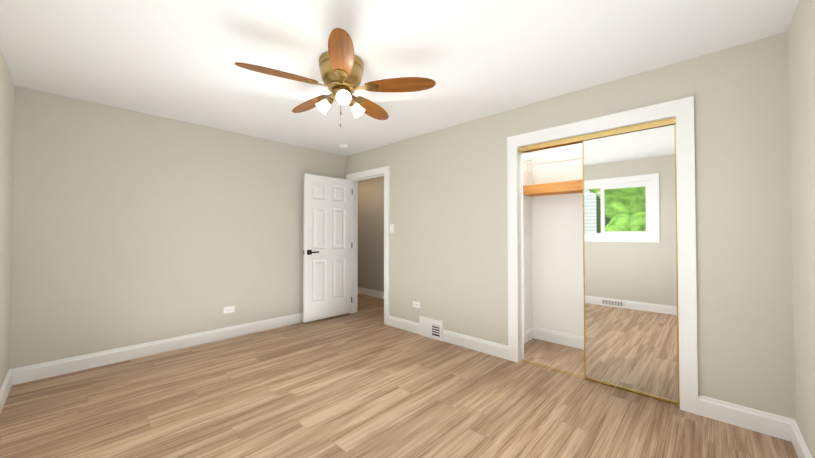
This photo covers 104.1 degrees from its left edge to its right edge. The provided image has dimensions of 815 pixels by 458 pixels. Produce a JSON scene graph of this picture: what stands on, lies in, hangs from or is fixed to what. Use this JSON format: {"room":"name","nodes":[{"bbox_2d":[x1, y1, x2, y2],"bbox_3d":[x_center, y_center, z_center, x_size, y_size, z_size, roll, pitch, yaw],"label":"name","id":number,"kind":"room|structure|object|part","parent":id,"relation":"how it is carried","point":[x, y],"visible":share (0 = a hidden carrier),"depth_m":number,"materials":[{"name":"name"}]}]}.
{"room":"empty bedroom","nodes":[
{"label":"empty bedroom","id":0,"kind":"room"},
{"bbox_2d":[0,49,14,387],"bbox_3d":[-1.637,0.019,1.002,4.710,2.440,0.120,-1,-1,43],"label":"wall","id":1,"kind":"structure","parent":0,"point":[7,88],"depth_m":2.34,"materials":[{"name":"beige paint"}]},
{"bbox_2d":[0,369,11,412],"bbox_3d":[-1.590,1.174,1.033,4.470,0.130,0.016,-1,-1,43],"label":"baseboard","id":2,"kind":"structure","parent":1,"relation":"attached to","point":[5,386],"depth_m":2.34,"materials":[{"name":"white wood"}]},
{"bbox_2d":[9,86,345,368],"bbox_3d":[-2.175,0.062,3.771,0.120,2.440,3.400,-1,-1,43],"label":"wall","id":3,"kind":"structure","parent":0,"point":[130,227],"depth_m":3.17,"materials":[{"name":"beige paint"}]},
{"bbox_2d":[10,313,302,384],"bbox_3d":[-2.084,1.217,3.749,0.016,0.130,3.280,-1,-1,43],"label":"baseboard","id":4,"kind":"structure","parent":3,"relation":"attached to","point":[29,373],"depth_m":3.13,"materials":[{"name":"white wood"}]},
{"bbox_2d":[223,306,234,313],"bbox_3d":[-2.101,0.952,3.742,0.008,0.072,0.118,-1,-1,43],"label":"outlet","id":5,"kind":"object","parent":3,"relation":"attached to","point":[230,309],"visible":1,"depth_m":3.74,"materials":[{"name":"white plastic"}]},
{"bbox_2d":[358,176,383,291],"bbox_3d":[-0.091,0.093,5.777,4.805,2.440,0.120,-1,-1,43],"label":"wall","id":6,"kind":"structure","parent":0,"point":[370,233],"depth_m":6.27,"materials":[{"name":"grey paint"}]},
{"bbox_2d":[358,287,383,298],"bbox_3d":[-0.101,1.247,5.675,4.505,0.130,0.016,-1,-1,43],"label":"baseboard","id":7,"kind":"structure","parent":6,"relation":"attached to","point":[371,292],"depth_m":6.22,"materials":[{"name":"white wood"}]},
{"bbox_2d":[0,294,797,457],"bbox_3d":[-0.881,1.306,3.386,6.920,0.060,4.650,-1,-1,43],"label":"floor","id":8,"kind":"structure","parent":0,"point":[364,381],"depth_m":2.24,"materials":[{"name":"brown wood"}]},
{"bbox_2d":[0,0,799,155],"bbox_3d":[-0.881,-1.204,3.425,6.920,0.080,4.650,-1,-1,43],"label":"ceiling","id":9,"kind":"structure","parent":0,"point":[179,59],"depth_m":2.11,"materials":[{"name":"white paint"}]},
{"bbox_2d":[235,28,435,126],"bbox_3d":[-0.511,-0.960,2.288,1.217,0.442,1.271,-1,-1,43],"label":"ceiling fan","id":10,"kind":"object","parent":9,"relation":"hanging from","point":[341,65],"visible":1,"depth_m":2.17,"materials":[{"name":"brown wood"}]},
{"bbox_3d":[-0.444,-0.877,2.274,0.357,0.109,0.322,-1,-1,43],"label":"lamp shade","id":11,"kind":"part","parent":10,"relation":"part of","materials":[{"name":"white glass"}]},
{"bbox_2d":[338,144,347,148],"bbox_3d":[-0.881,-1.131,4.355,0.128,0.037,0.128,-1,-1,43],"label":"smoke detector","id":12,"kind":"object","parent":9,"relation":"attached to","point":[343,146],"visible":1,"depth_m":4.31,"materials":[{"name":"white plastic"}]},
{"bbox_2d":[523,152,534,330],"bbox_3d":[1.188,0.058,3.546,0.120,2.440,0.660,-1,-1,43],"label":"wall","id":13,"kind":"structure","parent":0,"point":[528,203],"depth_m":3.69,"materials":[{"name":"white paint"}]},
{"bbox_2d":[531,143,583,336],"bbox_3d":[2.083,0.054,3.277,1.790,2.440,0.120,-1,-1,43],"label":"wall","id":14,"kind":"structure","parent":0,"point":[553,260],"depth_m":3.56,"materials":[{"name":"white paint"}]},
{"bbox_2d":[523,150,581,184],"bbox_3d":[1.928,-0.644,3.125,1.542,0.272,0.329,-1,-1,43],"label":"wire closet shelf","id":15,"kind":"object","parent":14,"relation":"attached to","point":[550,158],"visible":0.27,"depth_m":3.43,"materials":[{"name":"white metal"}]},
{"bbox_2d":[523,179,582,196],"bbox_3d":[1.928,-0.433,3.121,1.548,0.100,0.329,-1,-1,43],"label":"closet shelf","id":16,"kind":"object","parent":14,"relation":"attached to","point":[564,187],"visible":0.27,"depth_m":3.34,"materials":[{"name":"orange wood"}]},
{"bbox_2d":[524,327,583,349],"bbox_3d":[1.804,1.204,2.965,1.550,0.130,0.690,-1,-1,43],"label":"baseboard","id":17,"kind":"structure","parent":14,"relation":"attached to","point":[566,339],"depth_m":3.56,"materials":[{"name":"white wood"}]},
{"bbox_2d":[346,31,794,418],"bbox_3d":[-0.100,0.069,4.230,6.920,2.440,0.120,-1,-1,43],"label":"wall","id":18,"kind":"structure","parent":0,"point":[448,237],"depth_m":2.16,"materials":[{"name":"beige paint"}]},
{"bbox_2d":[303,174,352,322],"bbox_3d":[-1.132,0.259,4.585,0.135,2.015,0.787,-1,-1,43],"label":"door","id":19,"kind":"structure","parent":18,"relation":"in","point":[327,233],"depth_m":4.54,"materials":[{"name":"white painted wood"},{"name":"matte black metal"}]},
{"bbox_2d":[346,166,389,324],"bbox_3d":[-0.551,0.223,4.657,0.965,2.145,0.167,-1,-1,43],"label":"door frame","id":20,"kind":"structure","parent":18,"relation":"attached to","point":[356,177],"depth_m":4.66,"materials":[{"name":"white wood"}]},
{"bbox_2d":[390,224,393,232],"bbox_3d":[-0.213,-0.011,4.243,0.072,0.118,0.017,-1,-1,43],"label":"light switch","id":21,"kind":"object","parent":18,"relation":"attached to","point":[391,228],"visible":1,"depth_m":4.24,"materials":[{"name":"white plastic"}]},
{"bbox_2d":[413,301,419,307],"bbox_3d":[0.110,0.934,3.929,0.118,0.072,0.008,-1,-1,43],"label":"outlet","id":22,"kind":"object","parent":18,"relation":"attached to","point":[416,304],"visible":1,"depth_m":3.92,"materials":[{"name":"white plastic"}]},
{"bbox_2d":[419,316,443,340],"bbox_3d":[0.279,1.170,3.747,0.358,0.223,0.034,-1,-1,43],"label":"air vent","id":23,"kind":"object","parent":18,"relation":"in","point":[431,328],"visible":0.98,"depth_m":3.73,"materials":[{"name":"white plastic"}]},
{"bbox_2d":[389,315,793,441],"bbox_3d":[1.014,1.206,3.062,3.480,0.130,0.016,-1,-1,43],"label":"baseboard","id":24,"kind":"structure","parent":18,"relation":"attached to","point":[771,424],"depth_m":2.08,"materials":[{"name":"white wood"}]},
{"bbox_2d":[518,117,679,405],"bbox_3d":[1.525,0.235,2.685,1.168,2.060,0.082,-1,-1,43],"label":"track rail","id":25,"kind":"object","parent":18,"relation":"attached to","point":[563,142],"visible":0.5,"depth_m":2.66,"materials":[{"name":"gold metal"}]},
{"bbox_2d":[507,96,697,414],"bbox_3d":[1.519,0.180,2.679,1.358,2.170,0.143,-1,-1,43],"label":"trim","id":26,"kind":"structure","parent":18,"relation":"attached to","point":[681,110],"depth_m":2.25,"materials":[{"name":"white wood"}]},
{"bbox_2d":[582,123,679,404],"bbox_3d":[1.713,0.238,2.481,0.609,2.023,0.020,-1,-1,43],"label":"mirror door","id":27,"kind":"structure","parent":18,"relation":"in","point":[630,287],"depth_m":2.45,"materials":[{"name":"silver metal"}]},
{"bbox_2d":[788,0,814,457],"bbox_3d":[1.198,0.013,0.657,0.120,2.440,3.280,-1,-1,43],"label":"wall","id":28,"kind":"structure","parent":0,"point":[801,56],"depth_m":1.64,"materials":[{"name":"beige paint"}]},
{"bbox_2d":[791,419,812,457],"bbox_3d":[1.149,1.169,0.686,0.016,0.130,3.280,-1,-1,43],"label":"baseboard","id":29,"kind":"structure","parent":28,"relation":"attached to","point":[800,446],"depth_m":1.73,"materials":[{"name":"white wood"}]}
]}

